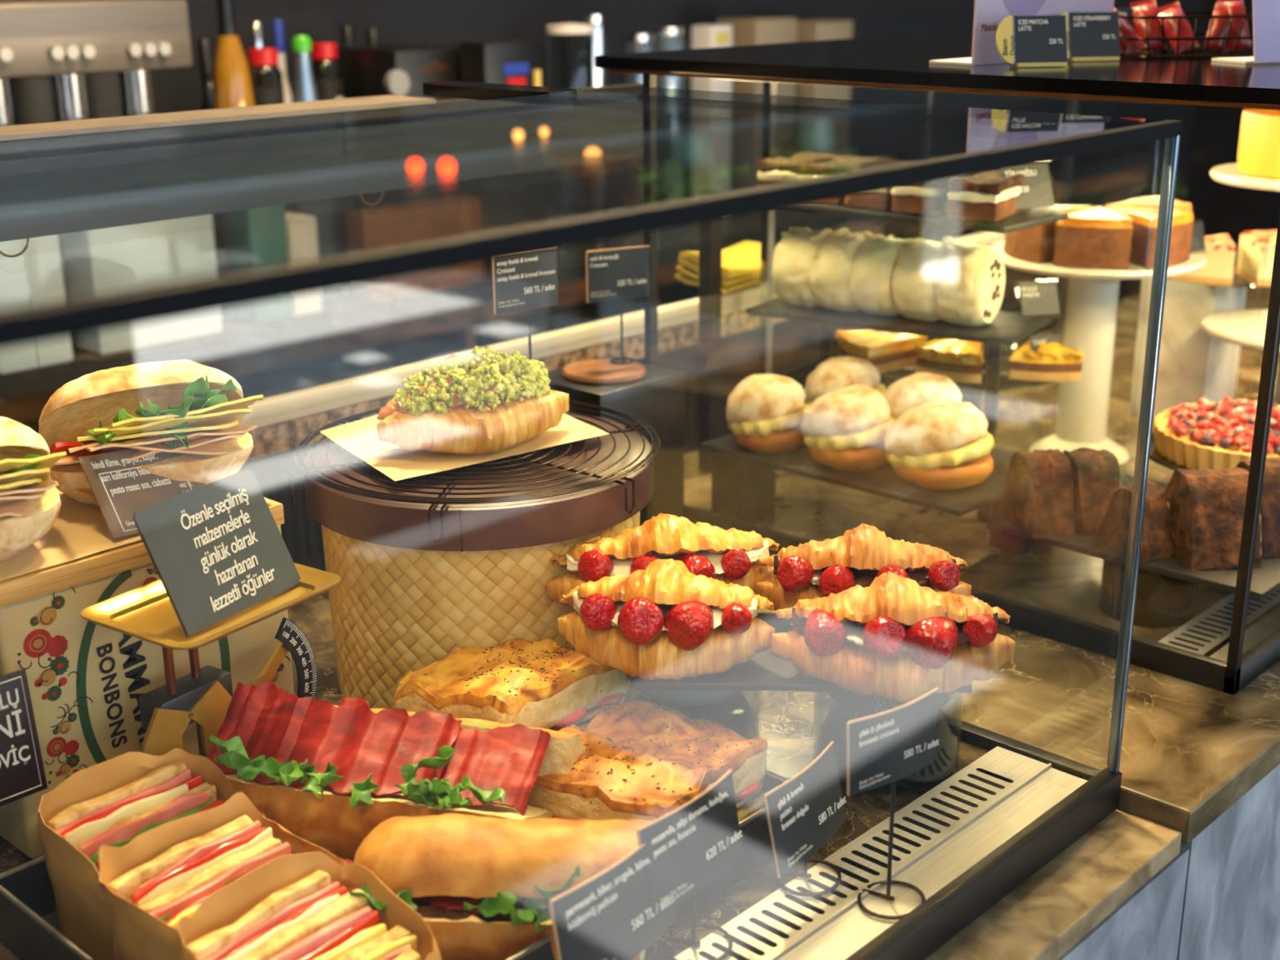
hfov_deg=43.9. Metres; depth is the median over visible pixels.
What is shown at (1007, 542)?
display riser
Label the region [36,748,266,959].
sandwich
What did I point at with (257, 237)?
box
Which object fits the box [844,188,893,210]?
slice
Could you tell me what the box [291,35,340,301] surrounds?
bottle
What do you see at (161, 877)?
sandwich
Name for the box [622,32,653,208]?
canister
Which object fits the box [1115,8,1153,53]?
snack packet
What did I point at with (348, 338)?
counter
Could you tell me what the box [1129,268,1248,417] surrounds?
marble block
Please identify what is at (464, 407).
croissant
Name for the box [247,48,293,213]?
jar
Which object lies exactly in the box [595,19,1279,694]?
display case
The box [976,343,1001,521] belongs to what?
display riser
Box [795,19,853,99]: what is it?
file box
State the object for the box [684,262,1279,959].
countertop
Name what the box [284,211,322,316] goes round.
paper stack
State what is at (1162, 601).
display riser
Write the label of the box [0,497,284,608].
plywood board
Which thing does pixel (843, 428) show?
bun
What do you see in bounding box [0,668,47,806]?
menu sign
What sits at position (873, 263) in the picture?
cake slice
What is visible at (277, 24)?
bottle
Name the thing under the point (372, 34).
bottle
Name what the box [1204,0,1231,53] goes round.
snack packet
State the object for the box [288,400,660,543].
cooling rack
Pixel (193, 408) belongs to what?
sandwich
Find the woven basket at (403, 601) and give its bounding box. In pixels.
[302,412,653,708]
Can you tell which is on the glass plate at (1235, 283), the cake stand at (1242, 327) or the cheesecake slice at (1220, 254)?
the cheesecake slice at (1220, 254)
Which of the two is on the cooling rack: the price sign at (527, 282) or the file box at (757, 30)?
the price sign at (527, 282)
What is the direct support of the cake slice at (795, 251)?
on the slate board at (1006, 328)
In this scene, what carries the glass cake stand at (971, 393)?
on the countertop at (1186, 866)
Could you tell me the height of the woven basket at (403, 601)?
0.235 m
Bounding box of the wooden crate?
[345,194,484,303]
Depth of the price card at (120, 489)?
1.32 m
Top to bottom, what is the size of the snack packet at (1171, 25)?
0.059 m
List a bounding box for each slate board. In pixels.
[698,432,1016,515]
[746,297,1053,346]
[787,202,1068,233]
[986,472,1279,599]
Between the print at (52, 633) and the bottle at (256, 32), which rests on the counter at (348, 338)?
the bottle at (256, 32)
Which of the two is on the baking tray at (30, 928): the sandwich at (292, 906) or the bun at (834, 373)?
the sandwich at (292, 906)
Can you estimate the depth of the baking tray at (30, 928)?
1.21 m
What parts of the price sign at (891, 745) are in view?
stem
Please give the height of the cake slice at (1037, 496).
0.087 m
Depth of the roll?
1.99 m
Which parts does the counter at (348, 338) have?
drawer, drawer, drawer, drawer, drawer, drawer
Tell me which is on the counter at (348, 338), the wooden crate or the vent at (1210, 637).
the wooden crate
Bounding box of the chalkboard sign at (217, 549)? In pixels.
[132,469,300,636]
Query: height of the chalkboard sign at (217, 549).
0.101 m
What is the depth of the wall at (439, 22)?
4.42 m
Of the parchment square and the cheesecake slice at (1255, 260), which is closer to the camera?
the parchment square
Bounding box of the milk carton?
[691,24,732,198]
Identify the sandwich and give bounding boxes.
[0,416,66,560]
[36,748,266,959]
[38,359,263,506]
[98,791,346,959]
[177,851,441,959]
[207,680,583,861]
[344,813,652,959]
[394,636,628,731]
[527,700,768,822]
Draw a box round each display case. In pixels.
[0,80,1182,959]
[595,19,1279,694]
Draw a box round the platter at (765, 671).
[631,613,972,692]
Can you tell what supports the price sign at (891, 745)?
on the glass display case at (1011, 806)
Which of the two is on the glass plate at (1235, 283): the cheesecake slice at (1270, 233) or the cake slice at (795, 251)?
the cheesecake slice at (1270, 233)
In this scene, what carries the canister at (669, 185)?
on the counter at (348, 338)
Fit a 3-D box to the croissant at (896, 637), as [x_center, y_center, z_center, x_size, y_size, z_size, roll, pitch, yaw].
[0.212,0.123,1.325,0.202,0.096,0.130,1,18,4]
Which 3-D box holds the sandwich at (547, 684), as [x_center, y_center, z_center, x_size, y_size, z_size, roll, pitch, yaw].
[-0.116,0.197,1.426,0.163,0.108,0.168,14,23,37]
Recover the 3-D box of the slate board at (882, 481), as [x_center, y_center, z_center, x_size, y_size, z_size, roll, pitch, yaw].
[0.303,-0.030,2.014,0.396,0.010,0.246,16,24,41]
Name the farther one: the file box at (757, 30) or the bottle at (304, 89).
the file box at (757, 30)
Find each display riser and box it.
[711,453,775,524]
[818,323,831,364]
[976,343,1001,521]
[989,498,1046,555]
[1098,559,1197,627]
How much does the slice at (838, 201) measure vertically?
0.051 m
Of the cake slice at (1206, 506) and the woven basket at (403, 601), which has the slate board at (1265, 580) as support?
the cake slice at (1206, 506)
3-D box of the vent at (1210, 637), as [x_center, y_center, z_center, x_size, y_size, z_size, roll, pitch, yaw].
[1.045,0.020,2.153,0.050,0.008,1.440,16,24,41]
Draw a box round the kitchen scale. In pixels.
[80,562,341,757]
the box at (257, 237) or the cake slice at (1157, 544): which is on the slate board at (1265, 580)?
the cake slice at (1157, 544)
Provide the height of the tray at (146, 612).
0.013 m
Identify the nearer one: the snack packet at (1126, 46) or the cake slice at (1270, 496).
the cake slice at (1270, 496)
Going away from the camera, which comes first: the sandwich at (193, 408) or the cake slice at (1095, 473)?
the sandwich at (193, 408)
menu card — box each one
[928,0,1114,65]
[1211,0,1279,63]
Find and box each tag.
[995,15,1067,66]
[1000,162,1054,209]
[1015,280,1062,315]
[1029,333,1061,351]
[1059,12,1119,61]
[1190,222,1205,253]
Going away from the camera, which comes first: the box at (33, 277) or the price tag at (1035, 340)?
the price tag at (1035, 340)
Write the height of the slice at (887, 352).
0.047 m
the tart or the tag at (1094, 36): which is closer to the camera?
the tag at (1094, 36)
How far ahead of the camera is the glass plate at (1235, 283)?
2.36 m
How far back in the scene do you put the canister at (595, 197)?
3.57 m
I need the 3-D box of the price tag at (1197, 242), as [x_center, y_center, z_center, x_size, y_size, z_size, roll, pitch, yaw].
[0.772,-0.345,2.250,0.051,0.045,0.045,-6,19,-16]
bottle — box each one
[197,38,227,275]
[212,0,254,274]
[249,22,263,48]
[271,19,292,103]
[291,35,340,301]
[341,26,354,47]
[366,28,379,45]
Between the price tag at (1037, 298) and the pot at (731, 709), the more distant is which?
the price tag at (1037, 298)
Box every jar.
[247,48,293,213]
[310,42,351,256]
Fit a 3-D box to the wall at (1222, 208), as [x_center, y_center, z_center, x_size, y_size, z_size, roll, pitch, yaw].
[4.964,-1.655,4.943,6.600,3.400,0.100,16,24,41]
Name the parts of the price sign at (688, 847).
stem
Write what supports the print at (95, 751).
attached to the printed box at (86, 679)
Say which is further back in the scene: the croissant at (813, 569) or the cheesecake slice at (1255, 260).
the cheesecake slice at (1255, 260)
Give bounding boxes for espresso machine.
[0,0,192,345]
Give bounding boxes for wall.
[151,0,1204,206]
[1184,0,1279,263]
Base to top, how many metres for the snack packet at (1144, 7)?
0.062 m
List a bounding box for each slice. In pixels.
[674,240,775,294]
[756,173,800,186]
[771,227,831,306]
[797,173,844,204]
[809,227,872,311]
[834,328,928,373]
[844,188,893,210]
[849,234,909,316]
[891,172,979,216]
[892,235,956,321]
[915,338,983,382]
[946,169,1025,222]
[999,448,1075,537]
[1003,204,1092,262]
[1008,333,1084,381]
[1053,206,1133,268]
[1063,447,1120,536]
[1096,480,1175,563]
[1105,195,1191,212]
[1106,206,1193,267]
[1164,466,1262,571]
[1170,233,1236,285]
[1235,459,1279,559]
[1236,233,1276,286]
[1244,230,1277,238]
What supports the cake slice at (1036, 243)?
on the cake stand at (1091, 294)
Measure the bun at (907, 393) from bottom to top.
0.097 m
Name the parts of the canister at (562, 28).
lid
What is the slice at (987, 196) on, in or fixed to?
on the slate board at (1027, 218)
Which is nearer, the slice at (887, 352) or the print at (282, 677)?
the print at (282, 677)
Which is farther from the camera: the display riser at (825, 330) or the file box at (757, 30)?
the file box at (757, 30)
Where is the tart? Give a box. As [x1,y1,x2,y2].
[1152,395,1279,470]
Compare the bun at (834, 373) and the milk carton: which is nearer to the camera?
the bun at (834, 373)
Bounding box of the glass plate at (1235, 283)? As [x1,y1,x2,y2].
[1166,276,1270,287]
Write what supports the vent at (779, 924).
attached to the glass display case at (1011, 806)
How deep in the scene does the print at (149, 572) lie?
1.32 m
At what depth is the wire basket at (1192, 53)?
1.84 m
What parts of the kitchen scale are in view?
rod, pointer arm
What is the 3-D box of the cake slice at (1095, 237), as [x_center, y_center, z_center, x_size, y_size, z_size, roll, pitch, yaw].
[0.608,-0.334,2.182,0.093,0.069,0.120,-3,18,-7]
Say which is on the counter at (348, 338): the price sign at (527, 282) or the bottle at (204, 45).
the bottle at (204, 45)
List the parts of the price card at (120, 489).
drawn frame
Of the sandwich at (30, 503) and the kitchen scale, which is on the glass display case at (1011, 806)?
the kitchen scale
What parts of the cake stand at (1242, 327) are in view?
plate, plate, stem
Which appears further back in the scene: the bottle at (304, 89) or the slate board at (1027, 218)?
the bottle at (304, 89)
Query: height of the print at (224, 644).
0.213 m
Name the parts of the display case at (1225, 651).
post, trim, pane, rail, frame, corner post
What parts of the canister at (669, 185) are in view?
lid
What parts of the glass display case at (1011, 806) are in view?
finger pull, finger pull, rail, pane, frame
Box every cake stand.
[882,362,1062,412]
[991,240,1206,464]
[1149,430,1193,470]
[1201,163,1279,405]
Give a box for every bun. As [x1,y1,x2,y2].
[725,373,808,454]
[800,384,894,471]
[804,355,886,405]
[881,372,962,420]
[884,400,994,489]
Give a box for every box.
[0,234,73,374]
[0,524,294,858]
[60,213,222,355]
[225,204,292,322]
[336,43,466,210]
[536,355,684,525]
[716,16,797,191]
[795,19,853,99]
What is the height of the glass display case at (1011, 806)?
0.597 m
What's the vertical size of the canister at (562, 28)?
0.521 m
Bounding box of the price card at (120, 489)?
[77,448,205,538]
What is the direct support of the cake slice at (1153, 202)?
on the cake stand at (1091, 294)
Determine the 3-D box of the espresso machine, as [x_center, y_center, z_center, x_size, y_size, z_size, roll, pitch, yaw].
[-1.133,-0.571,2.915,0.502,0.590,0.523,16,24,41]
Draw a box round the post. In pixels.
[697,190,822,473]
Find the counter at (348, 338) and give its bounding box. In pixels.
[0,146,1164,433]
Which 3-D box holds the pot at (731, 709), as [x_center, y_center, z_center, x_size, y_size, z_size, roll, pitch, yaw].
[0.047,0.189,1.491,0.133,0.111,0.133,16,24,41]
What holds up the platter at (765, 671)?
on the pot at (846, 707)
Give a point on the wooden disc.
(594, 371)
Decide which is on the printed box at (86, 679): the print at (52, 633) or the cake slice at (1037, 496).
the print at (52, 633)
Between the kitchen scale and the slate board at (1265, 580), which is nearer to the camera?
the kitchen scale
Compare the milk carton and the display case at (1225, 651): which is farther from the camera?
the milk carton
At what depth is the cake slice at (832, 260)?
2.08 m
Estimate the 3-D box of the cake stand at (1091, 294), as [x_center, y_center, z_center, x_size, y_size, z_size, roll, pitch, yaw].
[0.650,-0.182,2.311,0.300,0.299,0.300,16,24,41]
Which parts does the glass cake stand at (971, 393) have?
plate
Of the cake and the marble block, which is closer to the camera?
the cake
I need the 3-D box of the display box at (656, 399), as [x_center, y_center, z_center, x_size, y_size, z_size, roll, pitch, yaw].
[-0.042,-0.030,2.001,0.130,0.214,0.150,16,24,41]
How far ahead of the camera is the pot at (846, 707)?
1.41 m
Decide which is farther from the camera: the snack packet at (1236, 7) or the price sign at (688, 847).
the snack packet at (1236, 7)
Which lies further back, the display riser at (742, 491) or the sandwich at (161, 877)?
the display riser at (742, 491)
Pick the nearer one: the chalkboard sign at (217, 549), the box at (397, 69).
the chalkboard sign at (217, 549)
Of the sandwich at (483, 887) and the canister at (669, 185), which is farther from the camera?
the canister at (669, 185)
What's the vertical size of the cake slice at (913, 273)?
0.104 m
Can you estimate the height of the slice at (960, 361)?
0.044 m
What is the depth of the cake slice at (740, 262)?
2.38 m
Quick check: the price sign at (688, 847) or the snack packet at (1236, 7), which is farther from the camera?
the snack packet at (1236, 7)
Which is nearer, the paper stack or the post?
the post
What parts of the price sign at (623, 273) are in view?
stem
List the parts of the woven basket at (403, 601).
lid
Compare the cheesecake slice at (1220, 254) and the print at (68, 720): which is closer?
the print at (68, 720)
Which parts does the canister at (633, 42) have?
lid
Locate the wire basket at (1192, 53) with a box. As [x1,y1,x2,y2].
[1118,11,1253,58]
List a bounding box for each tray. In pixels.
[0,770,788,959]
[80,562,341,649]
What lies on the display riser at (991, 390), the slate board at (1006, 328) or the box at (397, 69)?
the slate board at (1006, 328)
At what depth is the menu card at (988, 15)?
1.76 m
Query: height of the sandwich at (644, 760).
0.089 m
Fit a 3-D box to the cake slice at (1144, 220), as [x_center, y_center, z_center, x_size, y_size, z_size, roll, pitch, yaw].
[0.689,-0.334,2.181,0.120,0.069,0.093,8,20,25]
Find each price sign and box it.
[491,248,558,359]
[548,843,675,959]
[585,244,649,364]
[635,769,742,959]
[763,741,846,897]
[846,687,938,919]
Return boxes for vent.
[675,746,1047,959]
[1158,587,1279,657]
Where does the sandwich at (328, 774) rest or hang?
on the liner
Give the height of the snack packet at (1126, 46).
0.054 m
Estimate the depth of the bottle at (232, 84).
3.02 m
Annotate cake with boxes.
[1237,108,1279,178]
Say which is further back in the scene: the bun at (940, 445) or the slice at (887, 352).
the slice at (887, 352)
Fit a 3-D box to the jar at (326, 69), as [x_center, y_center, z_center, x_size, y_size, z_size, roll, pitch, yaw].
[-0.645,-0.658,3.325,0.069,0.494,0.070,-9,20,-23]
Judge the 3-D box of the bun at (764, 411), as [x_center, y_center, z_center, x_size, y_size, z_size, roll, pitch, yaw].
[0.164,-0.086,2.020,0.109,0.095,0.110,-6,19,-16]
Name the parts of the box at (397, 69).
dial knob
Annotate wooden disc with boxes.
[562,359,646,385]
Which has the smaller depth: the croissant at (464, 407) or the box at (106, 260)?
the croissant at (464, 407)
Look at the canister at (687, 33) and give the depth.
4.20 m
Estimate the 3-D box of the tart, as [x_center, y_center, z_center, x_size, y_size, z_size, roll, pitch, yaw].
[0.784,-0.058,2.017,0.256,0.052,0.256,16,24,41]
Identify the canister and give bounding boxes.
[546,23,596,244]
[580,13,608,252]
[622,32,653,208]
[650,26,684,203]
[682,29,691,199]
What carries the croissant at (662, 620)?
on the platter at (765, 671)
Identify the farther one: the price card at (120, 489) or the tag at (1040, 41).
the tag at (1040, 41)
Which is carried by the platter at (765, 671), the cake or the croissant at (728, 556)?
the croissant at (728, 556)
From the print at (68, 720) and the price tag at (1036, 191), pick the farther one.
the price tag at (1036, 191)
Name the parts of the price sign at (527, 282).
stem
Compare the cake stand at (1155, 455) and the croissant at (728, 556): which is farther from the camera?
the cake stand at (1155, 455)
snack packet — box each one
[1113,7,1146,54]
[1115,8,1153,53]
[1129,0,1166,52]
[1154,0,1199,53]
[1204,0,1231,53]
[1223,0,1252,51]
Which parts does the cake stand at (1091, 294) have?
stem, plate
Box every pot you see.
[626,674,760,739]
[812,691,963,794]
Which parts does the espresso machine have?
button panel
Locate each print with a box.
[17,582,88,727]
[44,696,93,783]
[76,569,132,764]
[142,565,157,585]
[218,635,230,672]
[271,656,290,689]
[1002,0,1045,17]
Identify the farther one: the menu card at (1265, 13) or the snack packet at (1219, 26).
the snack packet at (1219, 26)
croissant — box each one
[377,346,568,454]
[546,513,779,608]
[557,558,774,679]
[754,523,971,620]
[771,571,1014,702]
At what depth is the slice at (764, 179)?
2.07 m
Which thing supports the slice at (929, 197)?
on the slate board at (1027, 218)
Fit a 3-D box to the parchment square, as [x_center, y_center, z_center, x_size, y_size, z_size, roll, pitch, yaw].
[-0.197,-0.054,1.633,0.245,0.001,0.267,-12,21,-31]
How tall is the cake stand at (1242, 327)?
0.409 m
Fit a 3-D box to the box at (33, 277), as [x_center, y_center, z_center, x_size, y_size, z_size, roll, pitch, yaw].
[-1.056,-0.311,2.687,0.100,0.236,0.134,16,24,41]
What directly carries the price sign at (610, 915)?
on the glass display case at (1011, 806)
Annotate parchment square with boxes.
[320,413,608,481]
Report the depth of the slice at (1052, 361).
2.15 m
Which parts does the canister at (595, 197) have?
lid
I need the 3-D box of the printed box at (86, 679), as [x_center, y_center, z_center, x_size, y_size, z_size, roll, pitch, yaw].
[-0.482,0.148,1.425,0.211,0.238,0.269,16,24,41]
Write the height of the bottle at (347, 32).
0.515 m
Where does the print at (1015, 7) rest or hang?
attached to the menu card at (988, 15)
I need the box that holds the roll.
[933,241,1004,326]
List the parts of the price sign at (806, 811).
stem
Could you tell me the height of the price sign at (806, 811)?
0.100 m

